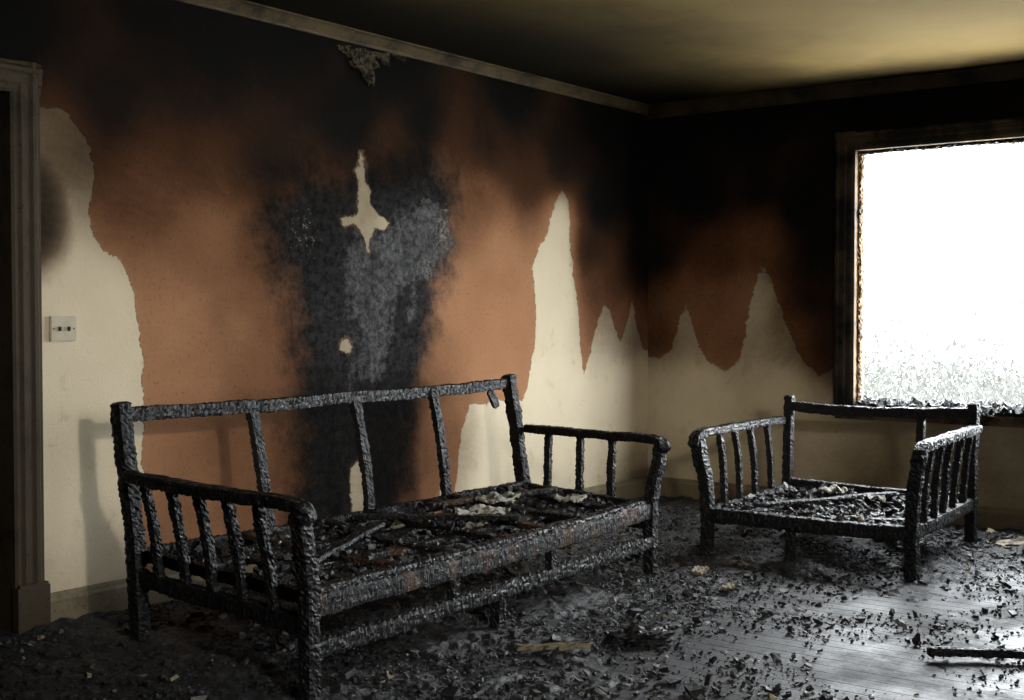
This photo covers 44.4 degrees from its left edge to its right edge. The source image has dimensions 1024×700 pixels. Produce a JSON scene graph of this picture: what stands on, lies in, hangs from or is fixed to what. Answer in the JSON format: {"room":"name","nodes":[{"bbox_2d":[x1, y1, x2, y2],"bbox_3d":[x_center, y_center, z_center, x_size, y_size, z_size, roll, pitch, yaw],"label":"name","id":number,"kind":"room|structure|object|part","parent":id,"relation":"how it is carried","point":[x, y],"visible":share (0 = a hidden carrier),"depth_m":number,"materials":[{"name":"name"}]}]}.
{"room":"fire-damaged room","nodes":[
{"label":"fire-damaged room","id":0,"kind":"room"},
{"bbox_2d":[0,0,648,592],"bbox_3d":[-1.923,0.267,4.985,0.001,3.700,9.500,1,2,37],"label":"wall","id":1,"kind":"structure","parent":0,"point":[231,210],"depth_m":6.15,"materials":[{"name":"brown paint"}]},
{"bbox_2d":[0,58,42,94],"bbox_3d":[-2.210,-1.059,4.538,0.034,0.126,1.120,1,2,37],"label":"door frame","id":2,"kind":"structure","parent":1,"relation":"in","point":[12,73],"depth_m":4.89,"materials":[{"name":"paint"}]},
{"bbox_2d":[0,59,44,632],"bbox_3d":[-2.235,0.001,4.654,0.174,2.250,1.006,1,2,37],"label":"door frame","id":3,"kind":"structure","parent":1,"relation":"attached to","point":[24,103],"depth_m":4.95,"materials":[{"name":"paint"}]},
{"bbox_2d":[49,316,75,341],"bbox_3d":[-1.819,-0.086,5.092,0.024,0.104,0.120,1,2,37],"label":"light switch","id":4,"kind":"object","parent":1,"relation":"attached to","point":[61,328],"visible":1,"depth_m":5.09,"materials":[{"name":"plastic"}]},
{"bbox_2d":[51,476,647,621],"bbox_3d":[-0.461,0.998,6.916,0.020,0.132,4.690,1,2,37],"label":"baseboard","id":5,"kind":"structure","parent":1,"relation":"attached to","point":[108,596],"depth_m":5.30,"materials":[{"name":"paint"}]},
{"bbox_2d":[337,45,406,85],"bbox_3d":[-0.710,-1.466,6.500,0.034,0.216,0.544,1,2,37],"label":"peeling plaster","id":6,"kind":"object","parent":1,"relation":"attached to","point":[364,60],"visible":1,"depth_m":6.46,"materials":[{"name":"paint"}]},
{"bbox_2d":[176,0,649,114],"bbox_3d":[-1.898,-1.551,4.916,0.061,0.060,9.500,1,2,37],"label":"trim","id":7,"kind":"structure","parent":1,"relation":"attached to","point":[243,8],"depth_m":6.67,"materials":[{"name":"paint"}]},
{"bbox_2d":[0,496,1023,699],"bbox_3d":[0.527,1.215,3.277,6.400,0.100,9.700,1,2,37],"label":"floor","id":8,"kind":"structure","parent":0,"point":[888,667],"depth_m":4.79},
{"bbox_2d":[12,580,50,634],"bbox_3d":[-1.909,1.022,4.990,0.042,0.190,0.140,1,2,37],"label":"plinth","id":9,"kind":"object","parent":8,"relation":"on","point":[31,602],"visible":0.93,"depth_m":4.96,"materials":[{"name":"paint"}]},
{"bbox_2d":[0,496,1023,699],"bbox_3d":[0.450,1.119,4.620,4.150,0.077,7.150,1,2,37],"label":"ash","id":10,"kind":"object","parent":8,"relation":"on","point":[452,633],"visible":0.41,"depth_m":4.87},
{"bbox_2d":[110,374,670,699],"bbox_3d":[-0.330,0.638,5.443,1.328,0.936,2.839,1,2,37],"label":"frame","id":11,"kind":"object","parent":10,"relation":"on","point":[514,531],"visible":1,"depth_m":4.91,"materials":[{"name":"black wood"}]},
{"bbox_3d":[-1.469,0.660,4.830,0.171,0.925,0.080,1,2,37],"label":"post","id":12,"kind":"part","parent":11,"relation":"part of","materials":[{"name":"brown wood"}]},
{"bbox_3d":[-1.053,0.502,4.365,1.195,0.085,0.079,2,2,45],"label":"arm rail","id":13,"kind":"part","parent":11,"relation":"part of","materials":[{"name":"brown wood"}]},
{"bbox_3d":[-1.042,0.886,4.440,1.072,0.075,0.055,2,2,44],"label":"rail","id":14,"kind":"part","parent":11,"relation":"part of","materials":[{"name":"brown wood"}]},
{"bbox_3d":[-1.022,0.802,4.463,1.072,0.063,0.051,2,2,44],"label":"seat rail","id":15,"kind":"part","parent":11,"relation":"part of","materials":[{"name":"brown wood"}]},
{"bbox_3d":[-0.664,0.827,4.036,0.078,0.633,0.135,1,2,20],"label":"post","id":16,"kind":"part","parent":11,"relation":"part of","materials":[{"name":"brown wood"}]},
{"bbox_3d":[-0.768,0.221,5.853,0.062,0.084,2.521,1,2,36],"label":"rail","id":17,"kind":"part","parent":11,"relation":"part of","materials":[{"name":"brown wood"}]},
{"bbox_3d":[-0.674,0.769,5.809,0.058,0.085,2.500,1,2,37],"label":"rail","id":18,"kind":"part","parent":11,"relation":"part of","materials":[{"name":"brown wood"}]},
{"bbox_3d":[-0.677,0.929,5.814,0.067,0.330,0.064,1,2,37],"label":"leg","id":19,"kind":"part","parent":11,"relation":"part of","materials":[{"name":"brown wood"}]},
{"bbox_3d":[0.007,0.810,5.067,0.044,0.097,2.357,1,2,34],"label":"seat rail","id":20,"kind":"part","parent":11,"relation":"part of","materials":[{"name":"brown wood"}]},
{"bbox_3d":[-0.056,1.033,4.980,0.062,0.170,0.055,1,2,37],"label":"leg","id":21,"kind":"part","parent":11,"relation":"part of","materials":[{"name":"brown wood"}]},
{"bbox_3d":[0.029,0.599,6.847,0.200,0.936,0.071,1,2,41],"label":"post","id":22,"kind":"part","parent":11,"relation":"part of","materials":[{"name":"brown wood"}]},
{"bbox_3d":[0.357,0.748,6.414,0.049,0.059,0.948,-1,2,-39],"label":"seat rail","id":23,"kind":"part","parent":11,"relation":"part of","materials":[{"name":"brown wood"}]},
{"bbox_3d":[0.374,0.830,6.440,0.057,0.075,0.949,-1,2,-39],"label":"rail","id":24,"kind":"part","parent":11,"relation":"part of","materials":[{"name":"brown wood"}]},
{"bbox_3d":[0.422,0.445,6.449,0.081,0.086,1.057,-1,2,-40],"label":"arm rail","id":25,"kind":"part","parent":11,"relation":"part of","materials":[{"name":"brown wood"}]},
{"bbox_3d":[0.692,0.770,6.082,0.089,0.634,0.114,1,2,37],"label":"post","id":26,"kind":"part","parent":11,"relation":"part of","materials":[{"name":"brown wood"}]},
{"bbox_2d":[0,497,1023,699],"bbox_3d":[0.454,1.082,4.574,4.115,0.094,7.111,1,2,37],"label":"debris","id":27,"kind":"object","parent":10,"relation":"on","point":[693,689],"visible":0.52,"depth_m":4.99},
{"bbox_2d":[517,641,590,651],"bbox_3d":[0.156,1.103,4.665,0.278,0.031,0.051,0,2,-1],"label":"scrap","id":28,"kind":"object","parent":10,"relation":"on","point":[563,646],"visible":0.98,"depth_m":4.65,"materials":[{"name":"brown wood"}]},
{"bbox_2d":[691,565,708,574],"bbox_3d":[0.908,1.064,6.060,0.068,0.030,0.149,1,2,19],"label":"fragment","id":29,"kind":"object","parent":10,"relation":"on","point":[699,570],"visible":0.99,"depth_m":6.03,"materials":[{"name":"brown wood"}]},
{"bbox_2d":[720,582,737,591],"bbox_3d":[0.982,1.075,5.692,0.060,0.025,0.107,1,2,25],"label":"fragment","id":30,"kind":"object","parent":10,"relation":"on","point":[727,586],"visible":1,"depth_m":5.67,"materials":[{"name":"brown wood"}]},
{"bbox_2d":[732,560,750,567],"bbox_3d":[1.127,1.061,6.213,0.073,0.029,0.105,-1,2,-18],"label":"fragment","id":31,"kind":"object","parent":10,"relation":"on","point":[737,563],"visible":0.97,"depth_m":6.20,"materials":[{"name":"brown wood"}]},
{"bbox_2d":[986,536,1023,546],"bbox_3d":[2.738,1.040,6.809,0.321,0.032,0.158,-1,2,-24],"label":"fragment","id":32,"kind":"object","parent":10,"relation":"on","point":[1020,540],"visible":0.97,"depth_m":6.78,"materials":[{"name":"beige wood"}]},
{"bbox_2d":[602,624,675,646],"bbox_3d":[0.488,1.085,4.812,0.289,0.071,0.187,0,2,-7],"label":"lump","id":33,"kind":"object","parent":8,"relation":"on","point":[652,634],"visible":1,"depth_m":4.76,"materials":[{"name":"black wood"}]},
{"bbox_2d":[687,395,982,580],"bbox_3d":[1.759,0.680,6.675,1.219,0.781,1.293,1,2,34],"label":"frame","id":34,"kind":"object","parent":8,"relation":"on","point":[925,511],"visible":1,"depth_m":6.53,"materials":[{"name":"black wood"}]},
{"bbox_3d":[0.989,0.763,6.509,0.109,0.624,0.099,1,2,37],"label":"post","id":35,"kind":"part","parent":34,"relation":"part of","materials":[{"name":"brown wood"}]},
{"bbox_3d":[1.266,0.445,6.961,0.072,0.101,1.231,1,2,34],"label":"arm rail","id":36,"kind":"part","parent":34,"relation":"part of","materials":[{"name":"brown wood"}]},
{"bbox_3d":[1.326,0.840,6.986,0.056,0.079,1.138,1,2,33],"label":"rail","id":37,"kind":"part","parent":34,"relation":"part of","materials":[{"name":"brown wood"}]},
{"bbox_3d":[1.644,0.658,7.463,0.065,0.781,0.082,1,2,37],"label":"post","id":38,"kind":"part","parent":34,"relation":"part of","materials":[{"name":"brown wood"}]},
{"bbox_3d":[1.394,0.981,6.290,0.053,0.200,0.056,1,2,37],"label":"leg","id":39,"kind":"part","parent":34,"relation":"part of","materials":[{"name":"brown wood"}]},
{"bbox_3d":[1.452,0.865,6.221,1.054,0.091,0.060,1,2,33],"label":"rail","id":40,"kind":"part","parent":34,"relation":"part of","materials":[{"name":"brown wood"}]},
{"bbox_3d":[2.078,0.805,7.168,1.054,0.086,0.056,1,2,33],"label":"rail","id":41,"kind":"part","parent":34,"relation":"part of","materials":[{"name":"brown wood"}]},
{"bbox_3d":[2.085,0.349,7.164,1.055,0.084,0.057,1,2,33],"label":"rail","id":42,"kind":"part","parent":34,"relation":"part of","materials":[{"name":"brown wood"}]},
{"bbox_3d":[1.899,0.779,5.904,0.113,0.625,0.097,1,2,37],"label":"post","id":43,"kind":"part","parent":34,"relation":"part of","materials":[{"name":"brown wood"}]},
{"bbox_3d":[2.204,0.856,6.404,0.056,0.078,1.138,1,2,34],"label":"rail","id":44,"kind":"part","parent":34,"relation":"part of","materials":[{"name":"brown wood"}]},
{"bbox_3d":[2.211,0.461,6.329,0.072,0.094,1.233,1,2,32],"label":"arm rail","id":45,"kind":"part","parent":34,"relation":"part of","materials":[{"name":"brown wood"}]},
{"bbox_3d":[2.522,0.676,6.880,0.070,0.776,0.100,1,2,37],"label":"post","id":46,"kind":"part","parent":34,"relation":"part of","materials":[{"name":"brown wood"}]},
{"bbox_2d":[926,646,1023,658],"bbox_3d":[1.795,1.098,4.539,0.570,0.040,0.059,0,2,9],"label":"stick","id":47,"kind":"object","parent":8,"relation":"on","point":[939,651],"visible":1,"depth_m":4.55,"materials":[{"name":"black wood"}]},
{"bbox_2d":[247,0,1023,104],"bbox_3d":[0.527,-1.584,3.199,6.400,0.100,9.700,1,2,37],"label":"ceiling","id":48,"kind":"structure","parent":0,"point":[649,52],"depth_m":6.51,"materials":[{"name":"paint"}]},
{"bbox_2d":[648,78,1023,508],"bbox_3d":[3.418,-0.286,6.880,6.200,2.700,0.001,1,2,37],"label":"wall","id":49,"kind":"structure","parent":0,"point":[741,202],"depth_m":8.21,"materials":[{"name":"paint"}]},
{"bbox_2d":[647,61,1023,118],"bbox_3d":[3.393,-1.591,6.810,6.200,0.084,0.085,1,2,37],"label":"trim","id":50,"kind":"structure","parent":49,"relation":"attached to","point":[1011,70],"depth_m":7.81,"materials":[{"name":"paint"}]},
{"bbox_2d":[660,477,1023,530],"bbox_3d":[3.412,0.998,6.908,6.200,0.132,0.020,1,2,37],"label":"baseboard","id":51,"kind":"structure","parent":49,"relation":"attached to","point":[991,517],"depth_m":7.73,"materials":[{"name":"paint"}]},
{"bbox_2d":[834,131,855,405],"bbox_3d":[2.083,-0.478,7.866,0.125,1.770,0.036,1,2,37],"label":"window frame","id":52,"kind":"structure","parent":49,"relation":"attached to","point":[845,159],"depth_m":7.86,"materials":[{"name":"brown wood"}]},
{"bbox_2d":[834,415,1023,427],"bbox_3d":[2.914,0.415,7.352,2.130,0.063,0.210,1,2,37],"label":"sill","id":53,"kind":"structure","parent":49,"relation":"attached to","point":[985,420],"depth_m":7.37,"materials":[{"name":"brown wood"}]},
{"bbox_2d":[835,117,1023,405],"bbox_3d":[2.917,-0.465,7.332,2.100,1.752,0.198,1,2,37],"label":"window","id":54,"kind":"structure","parent":49,"relation":"in","point":[975,131],"depth_m":7.69,"materials":[{"name":"brown wood"}]},
{"bbox_3d":[2.182,-0.434,7.888,0.052,1.620,0.069,1,2,37],"label":"burnt sash","id":55,"kind":"part","parent":54,"relation":"part of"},
{"bbox_3d":[2.916,-1.223,7.309,1.850,0.057,0.073,1,2,37],"label":"burnt sash","id":56,"kind":"part","parent":54,"relation":"part of","materials":[{"name":"brown wood"}]},
{"bbox_2d":[855,395,1023,416],"bbox_3d":[2.906,0.333,7.345,1.854,0.100,0.248,1,2,37],"label":"sill","id":57,"kind":"structure","parent":49,"relation":"attached to","point":[988,408],"depth_m":7.51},
{"label":"outside","id":58,"kind":"structure","parent":0,"visible":0},
{"bbox_2d":[864,271,1023,406],"bbox_3d":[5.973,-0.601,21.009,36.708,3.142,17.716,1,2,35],"label":"meadow grass","id":59,"kind":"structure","parent":58,"point":[1004,388],"depth_m":19.52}
]}

